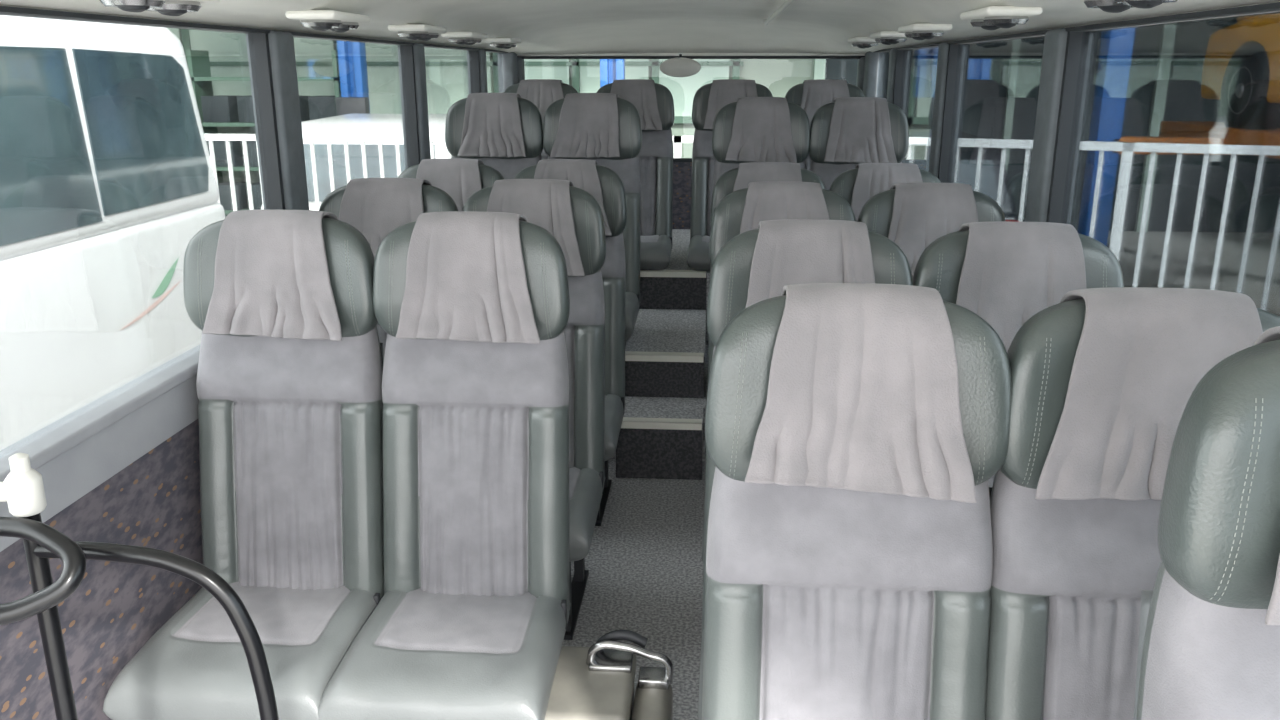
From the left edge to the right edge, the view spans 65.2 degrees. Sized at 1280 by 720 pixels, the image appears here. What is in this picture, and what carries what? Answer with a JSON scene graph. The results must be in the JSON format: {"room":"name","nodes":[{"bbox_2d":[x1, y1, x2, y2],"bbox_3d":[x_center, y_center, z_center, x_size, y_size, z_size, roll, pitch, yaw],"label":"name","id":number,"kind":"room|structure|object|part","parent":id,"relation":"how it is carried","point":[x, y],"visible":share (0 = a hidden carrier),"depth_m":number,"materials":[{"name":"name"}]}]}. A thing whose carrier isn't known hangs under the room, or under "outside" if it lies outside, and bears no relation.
{"room":"vehicle interior","nodes":[
{"label":"vehicle interior","id":0,"kind":"room"},
{"bbox_2d":[0,419,202,719],"bbox_3d":[-1.064,0.280,3.319,0.070,1.010,6.750,1,16,4],"label":"wall","id":1,"kind":"structure","parent":0,"point":[116,608],"depth_m":2.11,"materials":[{"name":"fabric"}]},
{"bbox_2d":[0,375,198,551],"bbox_3d":[-1.025,-0.136,3.196,0.008,0.118,6.750,1,16,4],"label":"band","id":2,"kind":"object","parent":1,"relation":"attached to","point":[74,473],"visible":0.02,"depth_m":2.09,"materials":[{"name":"plastic"}]},
{"bbox_2d":[0,344,199,481],"bbox_3d":[-1.055,-0.199,3.180,0.088,0.028,6.750,1,16,4],"label":"sill ledge","id":3,"kind":"object","parent":1,"relation":"attached to","point":[51,441],"visible":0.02,"depth_m":2.07,"materials":[{"name":"plastic"}]},
{"bbox_2d":[246,31,308,209],"bbox_3d":[-1.061,-0.560,2.976,0.090,0.795,0.140,1,16,4],"label":"pillar","id":4,"kind":"structure","parent":0,"point":[281,44],"depth_m":2.90,"materials":[{"name":"grey plastic"}]},
{"bbox_2d":[248,33,284,209],"bbox_3d":[-1.061,-0.560,2.976,0.050,0.795,0.176,1,16,4],"label":"pillar rubber","id":5,"kind":"structure","parent":4,"relation":"attached to","point":[259,49],"depth_m":2.85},
{"bbox_2d":[398,43,430,168],"bbox_3d":[-0.961,-0.947,4.307,0.090,0.795,0.110,1,16,4],"label":"pillar","id":6,"kind":"structure","parent":0,"point":[418,49],"depth_m":4.23,"materials":[{"name":"grey plastic"}]},
{"bbox_2d":[400,45,419,167],"bbox_3d":[-0.961,-0.947,4.307,0.050,0.795,0.146,1,16,4],"label":"pillar rubber","id":7,"kind":"structure","parent":6,"relation":"attached to","point":[406,51],"depth_m":4.20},
{"bbox_2d":[167,28,742,122],"bbox_3d":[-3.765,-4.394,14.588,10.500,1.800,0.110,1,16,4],"label":"building","id":8,"kind":"structure","parent":0,"point":[446,69],"depth_m":14.58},
{"bbox_2d":[467,49,487,93],"bbox_3d":[-0.875,-1.281,5.457,0.090,0.795,0.090,1,16,4],"label":"pillar","id":9,"kind":"structure","parent":0,"point":[482,53],"depth_m":5.34,"materials":[{"name":"grey plastic"}]},
{"bbox_2d":[469,50,480,92],"bbox_3d":[-0.875,-1.281,5.457,0.050,0.795,0.126,1,16,4],"label":"pillar rubber","id":10,"kind":"structure","parent":9,"relation":"attached to","point":[474,60],"depth_m":5.32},
{"bbox_2d":[498,52,517,92],"bbox_3d":[-0.812,-1.506,6.232,0.100,0.795,0.140,1,16,4],"label":"pillar","id":11,"kind":"structure","parent":0,"point":[507,62],"depth_m":6.09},
{"bbox_2d":[562,271,709,719],"bbox_3d":[0.058,0.444,3.283,2.180,0.715,6.750,1,16,4],"label":"floor","id":12,"kind":"structure","parent":0,"point":[644,563],"depth_m":3.30,"materials":[{"name":"carpet"}]},
{"bbox_2d":[0,453,278,719],"bbox_3d":[-0.796,0.677,1.372,0.651,1.134,0.162,1,16,4],"label":"handrail","id":13,"kind":"object","parent":12,"relation":"on","point":[22,489],"visible":1,"depth_m":1.28,"materials":[{"name":"metal"}]},
{"bbox_3d":[-0.811,0.168,1.279,0.054,0.028,0.026,1,16,4],"label":"joint arm","id":14,"kind":"part","parent":13,"relation":"part of","materials":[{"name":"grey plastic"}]},
{"bbox_3d":[-0.785,0.679,1.426,0.025,1.100,0.024,1,16,4],"label":"post","id":15,"kind":"part","parent":13,"relation":"part of","materials":[{"name":"metal"}]},
{"bbox_2d":[102,209,383,719],"bbox_3d":[-0.851,0.336,2.268,0.461,1.289,0.664,1,16,4],"label":"seat","id":16,"kind":"object","parent":12,"relation":"on","point":[290,370],"visible":0.91,"depth_m":2.33,"materials":[{"name":"leather"}]},
{"bbox_2d":[102,582,381,719],"bbox_3d":[-0.857,0.649,2.263,0.461,0.146,0.480,1,16,4],"label":"cushion","id":17,"kind":"object","parent":16,"relation":"on","point":[195,666],"depth_m":2.12,"materials":[{"name":"leather"}]},
{"bbox_3d":[-0.839,0.251,2.413,0.449,0.690,0.217,1,16,4],"label":"backrest","id":18,"kind":"part","parent":16,"relation":"part of","materials":[{"name":"fabric"}]},
{"bbox_2d":[319,178,457,364],"bbox_3d":[-0.792,0.116,3.045,0.458,1.279,0.664,1,16,4],"label":"seat","id":19,"kind":"object","parent":12,"relation":"on","point":[375,207],"visible":0.16,"depth_m":3.06,"materials":[{"name":"fabric"}]},
{"bbox_3d":[-0.780,0.035,3.191,0.447,0.690,0.218,1,16,4],"label":"backrest","id":20,"kind":"part","parent":19,"relation":"part of","materials":[{"name":"fabric"}]},
{"bbox_2d":[318,211,570,719],"bbox_3d":[-0.403,0.345,2.236,0.461,1.289,0.664,1,16,4],"label":"seat","id":21,"kind":"object","parent":12,"relation":"on","point":[470,621],"visible":1,"depth_m":2.30,"materials":[{"name":"fabric"}]},
{"bbox_2d":[318,588,570,719],"bbox_3d":[-0.409,0.658,2.232,0.461,0.146,0.480,1,16,4],"label":"cushion","id":22,"kind":"object","parent":21,"relation":"on","point":[422,653],"depth_m":2.11,"materials":[{"name":"leather"}]},
{"bbox_3d":[-0.391,0.260,2.382,0.449,0.690,0.218,1,16,4],"label":"backrest","id":23,"kind":"part","parent":21,"relation":"part of","materials":[{"name":"fabric"}]},
{"bbox_2d":[398,158,503,210],"bbox_3d":[-0.738,-0.093,3.773,0.458,1.274,0.664,1,16,4],"label":"seat","id":24,"kind":"object","parent":12,"relation":"on","point":[459,178],"visible":0.16,"depth_m":3.78,"materials":[{"name":"fabric"}]},
{"bbox_2d":[445,93,542,178],"bbox_3d":[-0.679,-0.545,4.494,0.458,1.259,0.665,1,16,4],"label":"seat","id":25,"kind":"object","parent":12,"relation":"on","point":[504,131],"visible":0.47,"depth_m":4.52,"materials":[{"name":"fabric"}]},
{"bbox_3d":[-0.667,-0.616,4.643,0.447,0.690,0.218,1,16,4],"label":"backrest","id":26,"kind":"part","parent":25,"relation":"part of","materials":[{"name":"fabric"}]},
{"bbox_2d":[463,179,605,639],"bbox_3d":[-0.344,0.125,3.014,0.458,1.279,0.664,1,16,4],"label":"seat","id":27,"kind":"object","parent":12,"relation":"on","point":[571,214],"visible":0.44,"depth_m":3.05,"materials":[{"name":"fabric"}]},
{"bbox_3d":[-0.349,0.583,3.085,0.430,0.360,0.465,1,16,4],"label":"frame","id":28,"kind":"part","parent":27,"relation":"part of","materials":[{"name":"grey plastic"}]},
{"bbox_3d":[-0.333,0.044,3.160,0.447,0.690,0.218,1,16,4],"label":"backrest","id":29,"kind":"part","parent":27,"relation":"part of","materials":[{"name":"leather"}]},
{"bbox_2d":[569,467,603,561],"bbox_3d":[-0.351,0.442,3.010,0.458,0.146,0.480,1,16,4],"label":"cushion","id":30,"kind":"object","parent":27,"relation":"on","point":[586,484],"depth_m":2.89,"materials":[{"name":"leather"}]},
{"bbox_2d":[504,79,577,159],"bbox_3d":[-0.547,-0.995,5.282,0.445,0.935,0.664,1,16,4],"label":"seat","id":31,"kind":"object","parent":12,"relation":"on","point":[541,92],"visible":0.2,"depth_m":5.34,"materials":[{"name":"fabric"}]},
{"bbox_3d":[-0.535,-0.958,5.463,0.434,0.635,0.217,1,16,4],"label":"backrest","id":32,"kind":"part","parent":31,"relation":"part of","materials":[{"name":"leather"}]},
{"bbox_2d":[514,159,626,525],"bbox_3d":[-0.290,-0.084,3.742,0.458,1.274,0.664,1,16,4],"label":"seat","id":33,"kind":"object","parent":12,"relation":"on","point":[604,184],"visible":0.37,"depth_m":3.78,"materials":[{"name":"fabric"}]},
{"bbox_3d":[-0.294,0.373,3.813,0.430,0.355,0.465,1,16,4],"label":"frame","id":34,"kind":"part","parent":33,"relation":"part of","materials":[{"name":"grey plastic"}]},
{"bbox_3d":[-0.278,-0.163,3.890,0.447,0.690,0.218,1,16,4],"label":"backrest","id":35,"kind":"part","parent":33,"relation":"part of","materials":[{"name":"leather"}]},
{"bbox_2d":[605,394,624,460],"bbox_3d":[-0.296,0.236,3.740,0.458,0.146,0.480,1,16,4],"label":"cushion","id":36,"kind":"object","parent":33,"relation":"on","point":[614,403],"depth_m":3.62,"materials":[{"name":"leather"}]},
{"bbox_2d":[542,93,641,345],"bbox_3d":[-0.231,-0.536,4.463,0.458,1.259,0.664,1,16,4],"label":"seat","id":37,"kind":"object","parent":12,"relation":"on","point":[605,128],"visible":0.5,"depth_m":4.49,"materials":[{"name":"fabric"}]},
{"bbox_3d":[-0.219,-0.607,4.612,0.447,0.690,0.218,1,16,4],"label":"backrest","id":38,"kind":"part","parent":37,"relation":"part of","materials":[{"name":"fabric"}]},
{"bbox_2d":[625,292,638,339],"bbox_3d":[-0.238,-0.209,4.462,0.458,0.146,0.480,1,16,4],"label":"cushion","id":39,"kind":"object","parent":37,"relation":"on","point":[631,298],"depth_m":4.30,"materials":[{"name":"leather"}]},
{"bbox_2d":[545,630,673,719],"bbox_3d":[-0.072,0.824,2.308,0.291,0.330,0.297,1,16,4],"label":"case","id":40,"kind":"object","parent":12,"relation":"on","point":[595,682],"visible":0.95,"depth_m":2.30,"materials":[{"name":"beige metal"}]},
{"bbox_3d":[-0.117,0.758,2.296,0.200,0.062,0.290,1,16,4],"label":"case lid","id":41,"kind":"part","parent":40,"relation":"part of","materials":[{"name":"silver metal"}]},
{"bbox_3d":[-0.031,0.765,2.270,0.185,0.084,0.262,1,16,4],"label":"latch plate","id":42,"kind":"part","parent":40,"relation":"part of","materials":[{"name":"silver metal"}]},
{"bbox_3d":[-0.024,0.705,2.336,0.206,0.105,0.020,1,16,4],"label":"handle","id":43,"kind":"part","parent":40,"relation":"part of","materials":[{"name":"silver metal"}]},
{"bbox_2d":[596,79,674,269],"bbox_3d":[-0.048,-0.985,5.248,0.445,0.935,0.664,1,16,4],"label":"seat","id":44,"kind":"object","parent":12,"relation":"on","point":[654,103],"visible":0.57,"depth_m":5.34,"materials":[{"name":"leather"}]},
{"bbox_3d":[-0.036,-0.948,5.429,0.434,0.635,0.218,1,16,4],"label":"backrest","id":45,"kind":"part","parent":44,"relation":"part of","materials":[{"name":"leather"}]},
{"bbox_2d":[640,235,671,269],"bbox_3d":[-0.055,-0.575,5.271,0.445,0.135,0.480,1,16,4],"label":"cushion","id":46,"kind":"object","parent":44,"relation":"on","point":[655,250],"depth_m":5.05,"materials":[{"name":"leather"}]},
{"bbox_2d":[616,396,703,479],"bbox_3d":[0.088,0.321,4.190,0.350,0.246,0.340,1,16,4],"label":"step","id":47,"kind":"structure","parent":12,"relation":"on","point":[660,437],"depth_m":4.05,"materials":[{"name":"carpet"}]},
{"bbox_2d":[625,309,705,397],"bbox_3d":[0.131,0.065,4.739,0.350,0.431,0.880,1,16,4],"label":"step","id":48,"kind":"structure","parent":12,"relation":"on","point":[665,351],"depth_m":4.32,"materials":[{"name":"carpet"}]},
{"bbox_2d":[640,229,706,309],"bbox_3d":[0.214,-0.346,5.814,0.350,0.621,1.440,1,16,4],"label":"step","id":49,"kind":"structure","parent":12,"relation":"on","point":[677,286],"depth_m":5.08,"materials":[{"name":"carpet"}]},
{"bbox_2d":[687,79,772,270],"bbox_3d":[0.480,-0.975,5.211,0.445,0.935,0.664,1,16,4],"label":"seat","id":50,"kind":"object","parent":12,"relation":"on","point":[710,98],"visible":0.4,"depth_m":5.30,"materials":[{"name":"leather"}]},
{"bbox_2d":[687,235,709,270],"bbox_3d":[0.474,-0.565,5.235,0.445,0.135,0.480,1,16,4],"label":"cushion","id":51,"kind":"object","parent":50,"relation":"on","point":[698,251],"depth_m":5.03,"materials":[{"name":"leather"}]},
{"bbox_3d":[0.492,-0.937,5.392,0.434,0.635,0.218,1,16,4],"label":"backrest","id":52,"kind":"part","parent":50,"relation":"part of","materials":[{"name":"leather"}]},
{"bbox_2d":[707,97,809,338],"bbox_3d":[0.528,-0.513,4.413,0.445,1.243,0.664,1,16,4],"label":"seat","id":53,"kind":"object","parent":12,"relation":"on","point":[748,129],"visible":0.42,"depth_m":4.44,"materials":[{"name":"fabric"}]},
{"bbox_3d":[0.540,-0.577,4.564,0.434,0.690,0.218,1,16,4],"label":"backrest","id":54,"kind":"part","parent":53,"relation":"part of","materials":[{"name":"fabric"}]},
{"bbox_2d":[704,162,825,457],"bbox_3d":[0.469,-0.066,3.691,0.445,1.268,0.664,1,16,4],"label":"seat","id":55,"kind":"object","parent":12,"relation":"on","point":[739,178],"visible":0.08,"depth_m":3.70,"materials":[{"name":"fabric"}]},
{"bbox_2d":[701,181,855,561],"bbox_3d":[0.412,0.150,2.923,0.445,1.281,0.664,1,16,4],"label":"seat","id":56,"kind":"object","parent":12,"relation":"on","point":[740,211],"visible":0.12,"depth_m":2.93,"materials":[{"name":"fabric"}]},
{"bbox_2d":[701,498,704,561],"bbox_3d":[0.405,0.467,2.919,0.445,0.146,0.480,1,16,4],"label":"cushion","id":57,"kind":"object","parent":56,"relation":"on","point":[702,555],"depth_m":2.76,"materials":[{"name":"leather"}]},
{"bbox_3d":[0.423,0.068,3.069,0.434,0.690,0.218,1,16,4],"label":"backrest","id":58,"kind":"part","parent":56,"relation":"part of","materials":[{"name":"leather"}]},
{"bbox_2d":[698,219,912,719],"bbox_3d":[0.349,0.387,2.088,0.445,1.293,0.664,1,16,4],"label":"seat","id":59,"kind":"object","parent":12,"relation":"on","point":[754,266],"visible":0.17,"depth_m":2.10,"materials":[{"name":"fabric"}]},
{"bbox_2d":[698,630,703,719],"bbox_3d":[0.343,0.697,2.082,0.445,0.146,0.480,1,16,4],"label":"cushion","id":60,"kind":"object","parent":59,"relation":"on","point":[702,635],"depth_m":2.07,"materials":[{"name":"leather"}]},
{"bbox_3d":[0.361,0.299,2.232,0.434,0.690,0.218,1,16,4],"label":"backrest","id":61,"kind":"part","parent":59,"relation":"part of","materials":[{"name":"leather"}]},
{"bbox_2d":[785,79,864,170],"bbox_3d":[0.959,-0.965,5.178,0.445,0.935,0.665,1,16,4],"label":"seat","id":62,"kind":"object","parent":12,"relation":"on","point":[810,95],"visible":0.2,"depth_m":5.24,"materials":[{"name":"fabric"}]},
{"bbox_3d":[0.971,-0.927,5.359,0.434,0.635,0.218,1,16,4],"label":"backrest","id":63,"kind":"part","parent":62,"relation":"part of","materials":[{"name":"leather"}]},
{"bbox_2d":[702,283,1011,719],"bbox_3d":[0.303,0.571,1.435,0.445,1.303,0.584,1,16,4],"label":"seat","id":64,"kind":"object","parent":12,"relation":"on","point":[856,434],"visible":1,"depth_m":1.46,"materials":[{"name":"fabric"}]},
{"bbox_3d":[0.312,0.490,1.540,0.434,0.690,0.218,1,16,4],"label":"backrest","id":65,"kind":"part","parent":64,"relation":"part of","materials":[{"name":"fabric"}]},
{"bbox_2d":[809,97,908,189],"bbox_3d":[0.958,-0.504,4.383,0.445,1.243,0.664,1,16,4],"label":"seat","id":66,"kind":"object","parent":12,"relation":"on","point":[846,132],"visible":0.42,"depth_m":4.41,"materials":[{"name":"fabric"}]},
{"bbox_3d":[0.970,-0.568,4.534,0.434,0.690,0.218,1,16,4],"label":"backrest","id":67,"kind":"part","parent":66,"relation":"part of","materials":[{"name":"fabric"}]},
{"bbox_2d":[829,163,940,221],"bbox_3d":[0.899,-0.058,3.661,0.445,1.268,0.664,1,16,4],"label":"seat","id":68,"kind":"object","parent":12,"relation":"on","point":[857,185],"visible":0.19,"depth_m":3.67,"materials":[{"name":"fabric"}]},
{"bbox_2d":[858,183,1004,278],"bbox_3d":[0.842,0.159,2.893,0.445,1.281,0.665,1,16,4],"label":"seat","id":69,"kind":"object","parent":12,"relation":"on","point":[913,216],"visible":0.17,"depth_m":2.90,"materials":[{"name":"fabric"}]},
{"bbox_2d":[912,221,1123,486],"bbox_3d":[0.779,0.395,2.058,0.445,1.293,0.664,1,16,4],"label":"seat","id":70,"kind":"object","parent":12,"relation":"on","point":[1005,273],"visible":0.24,"depth_m":2.07,"materials":[{"name":"fabric"}]},
{"bbox_2d":[985,287,1279,719],"bbox_3d":[0.723,0.580,1.406,0.445,1.303,0.584,1,16,4],"label":"seat","id":71,"kind":"object","parent":12,"relation":"on","point":[1104,380],"visible":0.7,"depth_m":1.42,"materials":[{"name":"fabric"}]},
{"bbox_3d":[0.732,0.498,1.510,0.434,0.690,0.218,1,16,4],"label":"backrest","id":72,"kind":"part","parent":71,"relation":"part of","materials":[{"name":"fabric"}]},
{"bbox_2d":[1134,326,1279,719],"bbox_3d":[0.718,0.681,0.934,0.445,1.370,0.584,1,16,4],"label":"seat","id":73,"kind":"object","parent":12,"relation":"on","point":[1209,642],"visible":1,"depth_m":0.95,"materials":[{"name":"leather"}]},
{"bbox_3d":[0.727,0.527,1.018,0.434,0.642,0.218,1,16,4],"label":"backrest","id":74,"kind":"part","parent":73,"relation":"part of","materials":[{"name":"fabric"}]},
{"bbox_2d":[0,0,1279,54],"bbox_3d":[0.059,-1.015,2.875,2.202,0.175,6.780,1,16,4],"label":"ceiling","id":75,"kind":"structure","parent":0,"point":[542,26],"depth_m":3.73,"materials":[{"name":"plastic"}]},
{"bbox_2d":[100,0,220,15],"bbox_3d":[-0.858,-0.633,1.760,0.126,0.046,0.276,1,16,4],"label":"ceiling air vent","id":76,"kind":"object","parent":75,"relation":"attached to","point":[165,7],"depth_m":1.78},
{"bbox_2d":[0,5,480,48],"bbox_3d":[-1.064,-1.072,2.927,0.070,0.215,6.750,1,16,4],"label":"header","id":77,"kind":"object","parent":75,"relation":"attached to","point":[0,5],"visible":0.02,"depth_m":2.34,"materials":[{"name":"plastic"}]},
{"bbox_2d":[0,6,507,52],"bbox_3d":[-1.062,-0.965,2.957,0.074,0.010,6.750,1,16,4],"label":"header rubber","id":78,"kind":"object","parent":75,"relation":"attached to","point":[4,10],"visible":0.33,"depth_m":2.32,"materials":[{"name":"grey"}]},
{"bbox_2d":[285,10,370,32],"bbox_3d":[-0.797,-0.869,2.574,0.126,0.046,0.276,1,16,4],"label":"ceiling air vent","id":79,"kind":"object","parent":75,"relation":"attached to","point":[321,20],"depth_m":2.48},
{"bbox_2d":[388,24,446,40],"bbox_3d":[-0.740,-1.092,3.340,0.126,0.046,0.276,1,16,4],"label":"ceiling air vent","id":80,"kind":"object","parent":75,"relation":"attached to","point":[423,32],"depth_m":3.24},
{"bbox_2d":[441,32,487,44],"bbox_3d":[-0.693,-1.273,3.963,0.126,0.046,0.276,1,16,4],"label":"ceiling air vent","id":81,"kind":"object","parent":75,"relation":"attached to","point":[467,38],"depth_m":3.86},
{"bbox_2d":[484,38,521,48],"bbox_3d":[-0.639,-1.481,4.681,0.126,0.046,0.276,1,16,4],"label":"ceiling air vent","id":82,"kind":"object","parent":75,"relation":"attached to","point":[506,43],"depth_m":4.58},
{"bbox_2d":[660,54,700,76],"bbox_3d":[0.243,-1.780,6.047,0.250,0.135,0.046,1,16,4],"label":"mirror","id":83,"kind":"object","parent":75,"relation":"attached to","point":[674,67],"visible":1,"depth_m":6.03,"materials":[{"name":"grey plastic"}]},
{"bbox_2d":[517,53,864,55],"bbox_3d":[0.303,-1.985,6.124,2.320,0.245,0.080,1,16,4],"label":"header","id":84,"kind":"object","parent":75,"relation":"attached to","point":[603,54],"visible":0.07,"depth_m":6.11,"materials":[{"name":"plastic"}]},
{"bbox_2d":[763,0,794,25],"bbox_3d":[0.517,-1.319,3.754,0.018,0.051,2.007,1,16,4],"label":"grab rail","id":85,"kind":"object","parent":75,"relation":"attached to","point":[787,2],"depth_m":3.61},
{"bbox_2d":[848,37,877,48],"bbox_3d":[1.027,-1.448,4.566,0.126,0.046,0.276,1,16,4],"label":"ceiling air vent","id":86,"kind":"object","parent":75,"relation":"attached to","point":[860,42],"depth_m":4.47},
{"bbox_2d":[870,31,906,44],"bbox_3d":[0.976,-1.253,3.896,0.126,0.046,0.276,1,16,4],"label":"ceiling air vent","id":87,"kind":"object","parent":75,"relation":"attached to","point":[884,37],"depth_m":3.80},
{"bbox_2d":[898,23,952,39],"bbox_3d":[0.930,-1.072,3.273,0.126,0.046,0.276,1,16,4],"label":"ceiling air vent","id":88,"kind":"object","parent":75,"relation":"attached to","point":[917,31],"depth_m":3.17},
{"bbox_2d":[960,6,1042,29],"bbox_3d":[0.865,-0.822,2.411,0.126,0.046,0.276,1,16,4],"label":"ceiling air vent","id":89,"kind":"object","parent":75,"relation":"attached to","point":[991,17],"depth_m":2.31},
{"bbox_2d":[875,2,1279,51],"bbox_3d":[1.178,-0.920,2.803,0.074,0.010,6.750,1,16,4],"label":"header rubber","id":90,"kind":"object","parent":75,"relation":"attached to","point":[1268,7],"visible":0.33,"depth_m":2.20,"materials":[{"name":"grey"}]},
{"bbox_2d":[1084,0,1176,12],"bbox_3d":[0.808,-0.599,1.645,0.126,0.046,0.276,1,16,4],"label":"ceiling air vent","id":91,"kind":"object","parent":75,"relation":"attached to","point":[1112,6],"depth_m":1.67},
{"bbox_2d":[672,162,691,228],"bbox_3d":[0.303,-0.715,6.493,2.320,1.150,0.080,1,16,4],"label":"wall","id":92,"kind":"structure","parent":0,"point":[682,171],"depth_m":6.36,"materials":[{"name":"fabric"}]},
{"bbox_2d":[517,56,864,161],"bbox_3d":[0.302,-1.560,6.229,2.180,0.640,0.056,1,16,4],"label":"rubber","id":93,"kind":"object","parent":92,"relation":"attached to","point":[522,57],"visible":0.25,"depth_m":6.12,"materials":[{"name":"grey"}]},
{"bbox_2d":[517,57,864,90],"bbox_3d":[0.302,-1.564,6.236,2.320,0.625,0.100,1,16,4],"label":"posts","id":94,"kind":"object","parent":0,"point":[520,62],"visible":0.17,"depth_m":6.11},
{"bbox_2d":[863,51,880,96],"bbox_3d":[1.402,-1.462,6.079,0.100,0.795,0.140,1,16,4],"label":"pillar","id":95,"kind":"structure","parent":0,"point":[871,66],"depth_m":5.95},
{"bbox_2d":[887,48,895,103],"bbox_3d":[1.349,-1.236,5.303,0.090,0.795,0.090,1,16,4],"label":"pillar","id":96,"kind":"structure","parent":0,"point":[892,59],"depth_m":5.20,"materials":[{"name":"grey plastic"}]},
{"bbox_2d":[893,50,903,106],"bbox_3d":[1.349,-1.236,5.303,0.050,0.795,0.126,1,16,4],"label":"pillar rubber","id":97,"kind":"structure","parent":96,"relation":"attached to","point":[899,53],"depth_m":5.17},
{"bbox_2d":[929,42,948,177],"bbox_3d":[1.263,-0.902,4.154,0.090,0.795,0.110,1,16,4],"label":"pillar","id":98,"kind":"structure","parent":0,"point":[943,48],"depth_m":4.09,"materials":[{"name":"grey plastic"}]},
{"bbox_2d":[938,44,958,182],"bbox_3d":[1.263,-0.902,4.153,0.050,0.795,0.146,1,16,4],"label":"pillar rubber","id":99,"kind":"structure","parent":98,"relation":"attached to","point":[953,52],"depth_m":4.05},
{"bbox_2d":[1025,28,1067,221],"bbox_3d":[1.163,-0.515,2.822,0.090,0.795,0.140,1,16,4],"label":"pillar","id":100,"kind":"structure","parent":0,"point":[1055,41],"depth_m":2.76,"materials":[{"name":"grey plastic"}]},
{"bbox_2d":[1046,31,1085,222],"bbox_3d":[1.163,-0.515,2.822,0.050,0.795,0.176,1,16,4],"label":"pillar rubber","id":101,"kind":"structure","parent":100,"relation":"attached to","point":[1074,45],"depth_m":2.70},
{"bbox_2d":[898,2,1273,47],"bbox_3d":[1.180,-1.026,2.772,0.070,0.215,6.750,1,16,4],"label":"header","id":102,"kind":"object","parent":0,"point":[1272,2],"visible":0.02,"depth_m":2.25,"materials":[{"name":"plastic"}]},
{"bbox_3d":[1.180,0.325,3.164,0.070,1.010,6.750,1,16,4],"label":"wall","id":103,"kind":"structure","parent":0,"visible":0},
{"bbox_2d":[877,52,889,98],"bbox_3d":[1.387,-1.342,5.676,0.004,0.780,0.680,1,16,4],"label":"window","id":104,"kind":"structure","parent":103,"relation":"in","point":[884,56],"depth_m":5.75,"materials":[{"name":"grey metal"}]},
{"bbox_2d":[900,47,938,171],"bbox_3d":[1.316,-1.067,4.728,0.004,0.780,1.100,1,16,4],"label":"window","id":105,"kind":"structure","parent":103,"relation":"in","point":[919,65],"depth_m":4.72,"materials":[{"name":"clear glass"}]},
{"bbox_2d":[948,36,1044,221],"bbox_3d":[1.223,-0.706,3.488,0.004,0.780,1.290,1,16,4],"label":"window","id":106,"kind":"structure","parent":103,"relation":"in","point":[998,82],"depth_m":3.41,"materials":[{"name":"clear glass"}]},
{"bbox_2d":[1062,12,1279,315],"bbox_3d":[1.055,-0.056,1.251,0.004,0.780,3.180,1,16,4],"label":"window","id":107,"kind":"structure","parent":103,"relation":"in","point":[1174,168],"depth_m":2.06,"materials":[{"name":"clear glass"}]},
{"label":"outside","id":108,"kind":"structure","parent":0,"visible":0},
{"bbox_3d":[0.359,0.817,5.431,50.000,0.100,34.000,1,16,4],"label":"ground","id":109,"kind":"structure","parent":108,"visible":0},
{"bbox_2d":[0,15,224,450],"bbox_3d":[-3.438,0.020,3.570,1.840,2.570,4.986,1,16,4],"label":"minivan","id":110,"kind":"object","parent":109,"relation":"on","point":[107,177],"visible":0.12,"depth_m":4.53,"materials":[{"name":"white paint"}]},
{"bbox_3d":[-2.571,-0.784,3.739,0.081,0.760,1.590,1,16,4],"label":"glass","id":111,"kind":"part","parent":110,"relation":"part of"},
{"bbox_3d":[-2.476,-1.167,5.020,0.080,0.740,1.030,1,16,4],"label":"glass","id":112,"kind":"part","parent":110,"relation":"part of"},
{"bbox_2d":[186,50,340,217],"bbox_3d":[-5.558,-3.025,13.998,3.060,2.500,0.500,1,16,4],"label":"building","id":113,"kind":"structure","parent":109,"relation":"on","point":[214,110],"depth_m":13.72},
{"bbox_2d":[335,41,369,115],"bbox_3d":[-3.775,-3.488,13.260,0.600,3.800,0.600,1,16,4],"label":"lift post","id":114,"kind":"object","parent":109,"relation":"on","point":[354,99],"visible":0.3,"depth_m":13.10,"materials":[{"name":"metal"}]},
{"bbox_2d":[261,114,447,210],"bbox_3d":[-2.366,-1.750,10.945,1.890,1.854,4.300,1,16,4],"label":"vehicle","id":115,"kind":"object","parent":109,"relation":"on","point":[347,123],"visible":0.02,"depth_m":8.96,"materials":[{"name":"white paint"}]},
{"bbox_3d":[-2.507,-1.671,8.929,1.440,0.484,0.258,1,16,4],"label":"glass","id":116,"kind":"part","parent":115,"relation":"part of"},
{"bbox_2d":[205,134,693,210],"bbox_3d":[-2.482,-0.967,8.258,7.930,1.750,0.060,1,16,4],"label":"railing","id":117,"kind":"object","parent":109,"relation":"on","point":[677,140],"visible":0.09,"depth_m":8.04,"materials":[{"name":"metal"}]},
{"bbox_2d":[217,40,813,214],"bbox_3d":[1.691,-3.746,8.860,30.000,6.750,11.300,1,16,4],"label":"garage wall","id":118,"kind":"structure","parent":109,"relation":"on","point":[778,75],"depth_m":14.36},
{"bbox_2d":[600,59,624,87],"bbox_3d":[-0.348,-3.363,12.831,0.600,3.800,0.600,1,16,4],"label":"lift post","id":119,"kind":"object","parent":109,"relation":"on","point":[611,70],"visible":0.02,"depth_m":12.65,"materials":[{"name":"metal"}]},
{"bbox_2d":[813,59,825,79],"bbox_3d":[7.255,-4.407,13.737,9.600,5.300,0.170,1,16,4],"label":"frame","id":120,"kind":"object","parent":109,"relation":"on","point":[819,64],"visible":0.02,"depth_m":14.10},
{"bbox_2d":[825,59,857,85],"bbox_3d":[7.258,-4.371,13.789,9.400,5.200,0.090,1,16,4],"label":"opening","id":121,"kind":"object","parent":120,"relation":"attached to","point":[838,69],"visible":0.02,"depth_m":14.15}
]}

